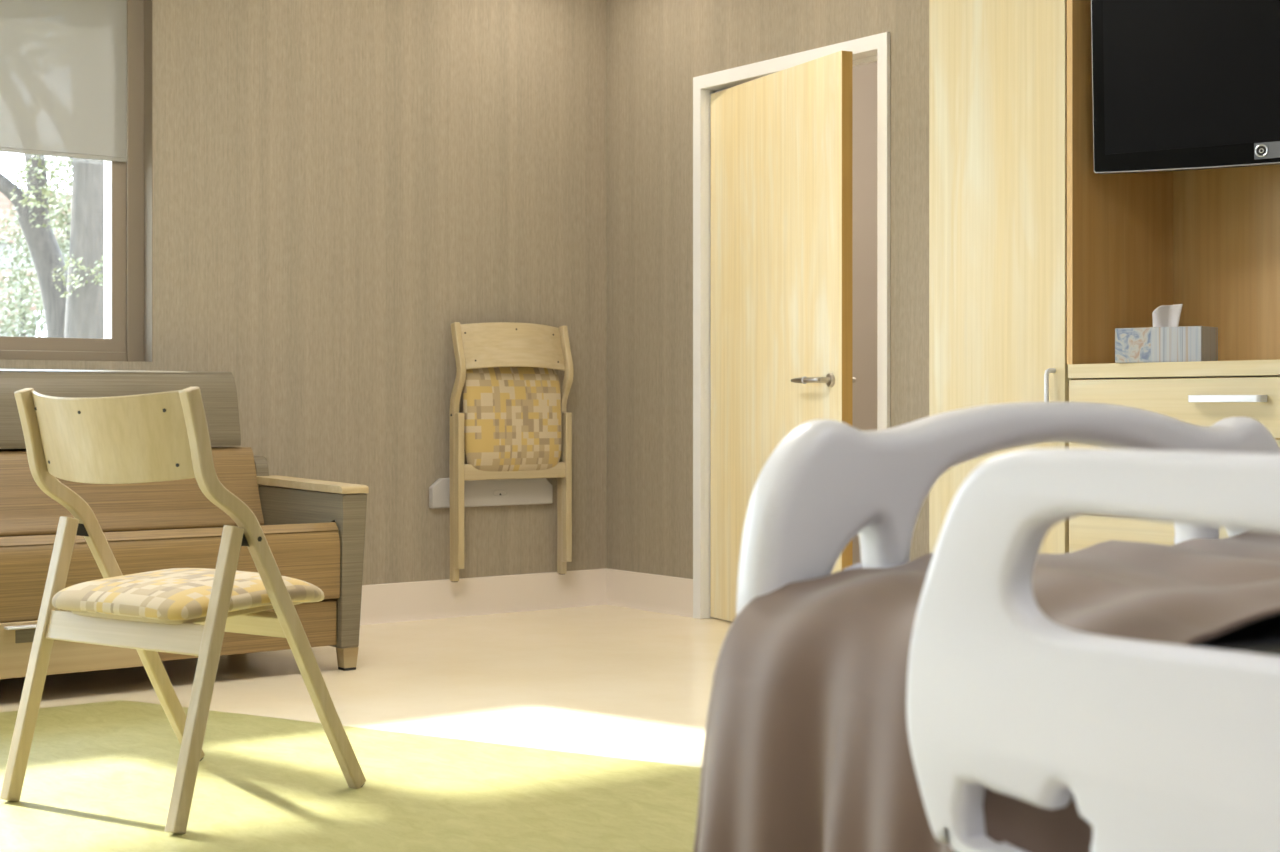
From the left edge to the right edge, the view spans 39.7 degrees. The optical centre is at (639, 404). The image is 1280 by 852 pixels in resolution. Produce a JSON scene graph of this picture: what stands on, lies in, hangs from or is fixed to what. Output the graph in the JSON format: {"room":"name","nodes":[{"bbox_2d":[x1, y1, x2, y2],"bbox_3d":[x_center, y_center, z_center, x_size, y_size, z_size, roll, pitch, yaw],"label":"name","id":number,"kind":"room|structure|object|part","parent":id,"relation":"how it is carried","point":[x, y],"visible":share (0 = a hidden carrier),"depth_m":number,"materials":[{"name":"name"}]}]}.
{"room":"care facility","nodes":[
{"label":"care facility","id":0,"kind":"room"},
{"bbox_2d":[0,0,606,584],"bbox_3d":[-3.646,-0.525,5.070,9.100,2.750,0.250,0,0,-37],"label":"wall","id":1,"kind":"structure","parent":0,"point":[339,185],"depth_m":6.92,"materials":[{"name":"beige paint"}]},
{"bbox_2d":[0,0,152,361],"bbox_3d":[-2.728,-0.853,5.753,2.287,1.395,0.229,0,0,-37],"label":"window","id":2,"kind":"structure","parent":1,"relation":"in","point":[128,186],"depth_m":6.38,"materials":[{"name":"beige wood"}]},
{"bbox_3d":[-2.328,-0.845,6.066,1.143,1.310,0.072,0,0,-37],"label":"sash","id":3,"kind":"part","parent":2,"relation":"part of","materials":[{"name":"glass"}]},
{"bbox_2d":[0,0,126,161],"bbox_3d":[-2.683,-1.212,5.694,2.153,0.677,0.083,0,0,-37],"label":"roller shade","id":4,"kind":"object","parent":2,"relation":"attached to","point":[63,63],"visible":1,"depth_m":6.23,"materials":[{"name":"fabric"}]},
{"bbox_2d":[360,568,606,624],"bbox_3d":[-3.566,0.774,4.965,8.600,0.152,0.014,0,0,-37],"label":"baseboard","id":5,"kind":"structure","parent":1,"relation":"attached to","point":[433,599],"depth_m":7.17,"materials":[{"name":"beige plastic"}]},
{"bbox_2d":[429,478,551,507],"bbox_3d":[-0.594,0.340,7.191,0.579,0.140,0.050,0,0,-37],"label":"bracket","id":6,"kind":"object","parent":1,"relation":"attached to","point":[502,492],"visible":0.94,"depth_m":7.20,"materials":[{"name":"grey plastic"}]},
{"bbox_2d":[450,322,573,581],"bbox_3d":[-0.507,0.185,7.165,0.548,1.036,0.118,0,0,-37],"label":"folding chair","id":7,"kind":"object","parent":6,"relation":"hanging from","point":[514,422],"visible":1,"depth_m":7.12,"materials":[{"name":"brown wood"}]},
{"bbox_3d":[-0.722,0.186,7.021,0.027,1.029,0.088,0,0,-37],"label":"frame","id":8,"kind":"part","parent":7,"relation":"part of","materials":[{"name":"brown wood"}]},
{"bbox_3d":[-0.715,0.340,7.011,0.029,0.617,0.033,0,0,-37],"label":"leg","id":9,"kind":"part","parent":7,"relation":"part of","materials":[{"name":"brown wood"}]},
{"bbox_3d":[-0.511,0.050,7.171,0.467,0.444,0.079,0,-2,-37],"label":"seat","id":10,"kind":"part","parent":7,"relation":"part of","materials":[{"name":"fabric"}]},
{"bbox_3d":[-0.503,-0.237,7.160,0.491,0.193,0.106,0,0,-37],"label":"backrest","id":11,"kind":"part","parent":7,"relation":"part of","materials":[{"name":"brown wood"}]},
{"bbox_3d":[-0.509,0.268,7.168,0.489,0.064,0.020,0,0,-37],"label":"rail","id":12,"kind":"part","parent":7,"relation":"part of","materials":[{"name":"brown wood"}]},
{"bbox_3d":[-0.309,0.186,7.333,0.027,1.029,0.088,0,0,-37],"label":"frame","id":13,"kind":"part","parent":7,"relation":"part of","materials":[{"name":"brown wood"}]},
{"bbox_3d":[-0.302,0.340,7.324,0.029,0.617,0.033,0,0,-37],"label":"leg","id":14,"kind":"part","parent":7,"relation":"part of","materials":[{"name":"brown wood"}]},
{"bbox_2d":[0,605,731,851],"bbox_3d":[-0.174,0.900,2.305,10.800,0.100,8.850,0,0,-37],"label":"floor","id":15,"kind":"structure","parent":0,"point":[100,776],"depth_m":4.41,"materials":[{"name":"beige laminate"}]},
{"bbox_2d":[0,387,365,833],"bbox_3d":[-0.993,0.409,3.864,0.548,0.892,0.567,0,0,34],"label":"folding chair","id":16,"kind":"object","parent":15,"relation":"on","point":[161,436],"visible":1,"depth_m":3.70,"materials":[{"name":"brown wood"}]},
{"bbox_3d":[-1.307,0.548,3.859,0.029,0.604,0.187,0,0,34],"label":"leg","id":17,"kind":"part","parent":16,"relation":"part of","materials":[{"name":"brown wood"}]},
{"bbox_3d":[-1.195,0.409,4.027,0.027,0.891,0.520,0,0,34],"label":"frame","id":18,"kind":"part","parent":16,"relation":"part of","materials":[{"name":"brown wood"}]},
{"bbox_3d":[-1.117,0.066,3.678,0.491,0.195,0.121,0,0,34],"label":"backrest","id":19,"kind":"part","parent":16,"relation":"part of","materials":[{"name":"brown wood"}]},
{"bbox_3d":[-1.082,0.479,3.730,0.489,0.065,0.034,0,0,34],"label":"rail","id":20,"kind":"part","parent":16,"relation":"part of","materials":[{"name":"brown wood"}]},
{"bbox_3d":[-0.987,0.408,3.873,0.467,0.079,0.444,0,2,34],"label":"seat","id":21,"kind":"part","parent":16,"relation":"part of","materials":[{"name":"fabric"}]},
{"bbox_3d":[-0.877,0.548,3.571,0.029,0.604,0.187,0,0,34],"label":"leg","id":22,"kind":"part","parent":16,"relation":"part of","materials":[{"name":"brown wood"}]},
{"bbox_3d":[-0.957,0.471,3.917,0.491,0.054,0.041,0,0,34],"label":"rail","id":23,"kind":"part","parent":16,"relation":"part of","materials":[{"name":"brown wood"}]},
{"bbox_3d":[-0.764,0.409,3.739,0.027,0.891,0.520,0,0,34],"label":"frame","id":24,"kind":"part","parent":16,"relation":"part of","materials":[{"name":"brown wood"}]},
{"bbox_2d":[0,369,368,678],"bbox_3d":[-2.000,0.366,5.411,2.115,0.968,0.992,0,0,-37],"label":"sofa","id":25,"kind":"object","parent":15,"relation":"on","point":[313,530],"visible":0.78,"depth_m":5.63,"materials":[{"name":"brown wood"}]},
{"bbox_3d":[-1.700,0.627,5.037,0.207,0.007,0.032,0,0,-37],"label":"drawer handle","id":26,"kind":"part","parent":25,"relation":"part of","materials":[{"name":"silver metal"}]},
{"bbox_3d":[-1.829,0.693,4.973,0.980,0.158,0.027,0,0,-37],"label":"drawer","id":27,"kind":"part","parent":25,"relation":"part of","materials":[{"name":"brown wood"}]},
{"bbox_2d":[0,446,263,536],"bbox_3d":[-2.135,0.288,5.589,1.927,0.288,0.266,0,0,-37],"label":"cushion","id":28,"kind":"object","parent":25,"relation":"on","point":[25,510],"depth_m":5.82,"materials":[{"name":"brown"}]},
{"bbox_2d":[0,520,339,622],"bbox_3d":[-1.949,0.490,5.343,1.927,0.250,0.760,0,0,-37],"label":"seat cushion","id":29,"kind":"object","parent":25,"relation":"on","point":[308,551],"depth_m":5.33,"materials":[{"name":"brown fabric"}]},
{"bbox_3d":[-1.194,0.525,6.021,0.088,0.501,0.952,0,0,-37],"label":"arm","id":30,"kind":"part","parent":25,"relation":"part of","materials":[{"name":"beige plastic"}]},
{"bbox_3d":[-0.941,0.809,5.691,0.056,0.066,0.056,0,0,-37],"label":"leg","id":31,"kind":"part","parent":25,"relation":"part of","materials":[{"name":"brown wood"}]},
{"bbox_2d":[929,0,1072,553],"bbox_3d":[1.235,-0.524,5.216,0.636,2.748,0.512,0,0,-37],"label":"wardrobe","id":32,"kind":"object","parent":15,"relation":"on","point":[998,68],"visible":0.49,"depth_m":5.04,"materials":[{"name":"brown wood"}]},
{"bbox_3d":[1.125,-0.010,4.865,0.038,0.182,0.013,0,0,-37],"label":"handle","id":33,"kind":"part","parent":32,"relation":"part of","materials":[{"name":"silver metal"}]},
{"bbox_2d":[736,402,1279,851],"bbox_3d":[1.127,0.423,1.396,1.168,0.854,2.191,0,0,-37],"label":"hospital bed","id":34,"kind":"object","parent":15,"relation":"on","point":[1157,746],"visible":0.83,"depth_m":1.50,"materials":[{"name":"white plastic"}]},
{"bbox_2d":[693,531,1279,851],"bbox_3d":[0.658,0.413,2.009,1.187,0.516,0.607,0,0,-37],"label":"blanket","id":35,"kind":"object","parent":34,"relation":"on","point":[806,748],"visible":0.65,"depth_m":1.80,"materials":[{"name":"brown fabric"}]},
{"bbox_3d":[0.533,0.249,2.281,1.048,0.506,0.062,0,0,-37],"label":"footboard","id":36,"kind":"part","parent":34,"relation":"part of","materials":[{"name":"white plastic"}]},
{"bbox_3d":[0.540,0.251,1.238,0.040,0.430,0.953,0,0,-37],"label":"rail","id":37,"kind":"part","parent":34,"relation":"part of","materials":[{"name":"white plastic"}]},
{"bbox_3d":[1.181,0.292,1.409,0.970,0.165,2.085,0,0,-37],"label":"mattress","id":38,"kind":"part","parent":34,"relation":"part of","materials":[{"name":"black"}]},
{"bbox_2d":[1068,360,1279,552],"bbox_3d":[1.747,0.369,4.542,0.632,0.961,1.170,0,0,-37],"label":"base cabinet","id":39,"kind":"object","parent":15,"relation":"on","point":[1200,393],"visible":0.32,"depth_m":4.58,"materials":[{"name":"brown wood"}]},
{"bbox_3d":[1.530,0.403,4.378,0.019,0.210,1.166,0,0,-37],"label":"drawer","id":40,"kind":"part","parent":39,"relation":"part of","materials":[{"name":"yellow wood"}]},
{"bbox_2d":[1068,360,1279,378],"bbox_3d":[1.700,-0.092,4.507,0.450,0.038,1.170,0,0,-37],"label":"countertop","id":41,"kind":"structure","parent":39,"relation":"on","point":[1238,368],"depth_m":4.56,"materials":[{"name":"brown wood"}]},
{"bbox_2d":[1115,304,1217,362],"bbox_3d":[1.386,-0.188,4.664,0.235,0.154,0.115,0,0,39],"label":"tissue box","id":42,"kind":"object","parent":41,"relation":"on","point":[1165,341],"visible":0.97,"depth_m":4.62,"materials":[{"name":"cardboard"}]},
{"bbox_2d":[1067,0,1279,363],"bbox_3d":[1.760,-1.005,4.554,0.597,1.787,1.177,0,0,-37],"label":"niche","id":43,"kind":"object","parent":41,"relation":"on","point":[1206,241],"visible":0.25,"depth_m":4.92,"materials":[{"name":"brown wood"}]},
{"bbox_3d":[1.411,-1.005,5.016,0.597,1.787,0.019,0,0,-37],"label":"panel","id":44,"kind":"part","parent":43,"relation":"part of","materials":[{"name":"brown wood"}]},
{"bbox_2d":[1091,0,1279,173],"bbox_3d":[1.734,-0.949,4.579,1.100,0.656,0.220,0,0,34],"label":"television","id":45,"kind":"object","parent":43,"relation":"attached to","point":[1178,85],"visible":1,"depth_m":4.67,"materials":[{"name":"black plastic"}]},
{"bbox_3d":[1.697,-0.949,4.525,1.100,0.656,0.071,0,0,34],"label":"casing","id":46,"kind":"part","parent":45,"relation":"part of","materials":[{"name":"black plastic"}]},
{"bbox_3d":[1.886,-1.005,4.649,0.017,1.787,1.139,0,0,-37],"label":"panel","id":47,"kind":"part","parent":43,"relation":"part of","materials":[{"name":"brown wood"}]},
{"bbox_3d":[1.530,0.190,4.378,0.019,0.210,1.166,0,0,-37],"label":"drawer","id":48,"kind":"part","parent":39,"relation":"part of","materials":[{"name":"yellow wood"}]},
{"bbox_3d":[1.530,0.006,4.378,0.019,0.149,1.166,0,0,-37],"label":"drawer","id":49,"kind":"part","parent":39,"relation":"part of","materials":[{"name":"yellow wood"}]},
{"bbox_3d":[1.464,-0.016,4.422,0.034,0.018,0.210,0,0,-37],"label":"handle","id":50,"kind":"part","parent":39,"relation":"part of","materials":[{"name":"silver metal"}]},
{"bbox_2d":[607,0,928,578],"bbox_3d":[2.441,-0.525,4.252,0.120,2.750,8.400,0,0,-37],"label":"wall","id":51,"kind":"structure","parent":0,"point":[656,49],"depth_m":7.18,"materials":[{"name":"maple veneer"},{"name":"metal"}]},
{"bbox_2d":[606,568,692,617],"bbox_3d":[0.036,0.774,7.319,0.014,0.152,0.607,0,0,-37],"label":"baseboard","id":52,"kind":"structure","parent":51,"relation":"attached to","point":[628,589],"depth_m":7.31,"materials":[{"name":"beige plastic"}]},
{"bbox_2d":[693,32,889,621],"bbox_3d":[0.523,-0.229,6.627,0.352,2.158,1.084,0,0,-37],"label":"door","id":53,"kind":"structure","parent":51,"relation":"in","point":[773,138],"depth_m":6.64,"materials":[{"name":"beige wood"}]},
{"bbox_3d":[0.631,-0.088,6.251,0.070,0.052,0.103,0,0,-26],"label":"handle","id":54,"kind":"part","parent":53,"relation":"part of","materials":[{"name":"silver metal"}]},
{"bbox_2d":[853,61,876,564],"bbox_3d":[1.569,-0.525,7.103,1.930,2.750,3.600,0,0,-37],"label":"wall","id":55,"kind":"structure","parent":0,"point":[864,75],"depth_m":8.62,"materials":[{"name":"beige paint"}]},
{"label":"outside","id":56,"kind":"structure","parent":0,"visible":0},
{"bbox_3d":[-18.320,1.950,31.593,90.000,0.200,59.740,0,0,-37],"label":"ground","id":57,"kind":"structure","parent":56,"visible":0},
{"bbox_2d":[0,265,46,336],"bbox_3d":[-6.978,0.171,18.991,3.174,3.364,2.982,0,0,-37],"label":"bush","id":58,"kind":"object","parent":57,"relation":"on","point":[23,292],"visible":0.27,"depth_m":18.60,"materials":[{"name":"green plant"}]},
{"bbox_2d":[0,209,69,336],"bbox_3d":[-7.013,-0.183,19.996,2.001,4.073,2.008,0,0,-37],"label":"bush","id":59,"kind":"object","parent":57,"relation":"on","point":[17,258],"visible":0.34,"depth_m":19.84,"materials":[{"name":"green plant"}]},
{"bbox_3d":[-6.977,0.192,19.979,0.148,3.323,0.185,0,0,-15],"label":"stem","id":60,"kind":"part","parent":59,"relation":"part of","materials":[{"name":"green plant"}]},
{"bbox_2d":[0,190,71,336],"bbox_3d":[-15.360,-1.100,35.611,23.100,5.900,8.100,0,0,-37],"label":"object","id":61,"kind":"structure","parent":57,"relation":"on","point":[5,202],"depth_m":33.25,"materials":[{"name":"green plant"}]},
{"bbox_2d":[0,154,72,337],"bbox_3d":[-5.931,-2.061,16.580,4.385,7.042,4.452,0,0,-37],"label":"tree","id":62,"kind":"object","parent":57,"relation":"on","point":[32,208],"visible":0.33,"depth_m":16.48,"materials":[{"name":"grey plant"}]},
{"bbox_2d":[9,155,72,271],"bbox_3d":[-6.812,-0.643,21.010,1.233,4.992,1.781,0,0,-37],"label":"bush","id":63,"kind":"object","parent":57,"relation":"on","point":[66,170],"visible":0.19,"depth_m":20.85,"materials":[{"name":"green plant"}]},
{"bbox_3d":[-6.782,-0.200,20.979,0.148,4.107,0.185,0,0,-15],"label":"stem","id":64,"kind":"part","parent":63,"relation":"part of","materials":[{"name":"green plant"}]},
{"bbox_2d":[35,311,46,336],"bbox_3d":[-8.077,0.290,24.001,0.240,3.120,0.240,0,0,-37],"label":"post","id":65,"kind":"object","parent":57,"relation":"on","point":[41,320],"visible":0.02,"depth_m":23.91,"materials":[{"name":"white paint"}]},
{"bbox_2d":[52,158,103,338],"bbox_3d":[-5.158,-2.578,16.006,5.258,7.957,5.246,0,0,-37],"label":"tree","id":66,"kind":"object","parent":57,"relation":"on","point":[84,313],"visible":0.28,"depth_m":15.85,"materials":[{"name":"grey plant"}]}
]}

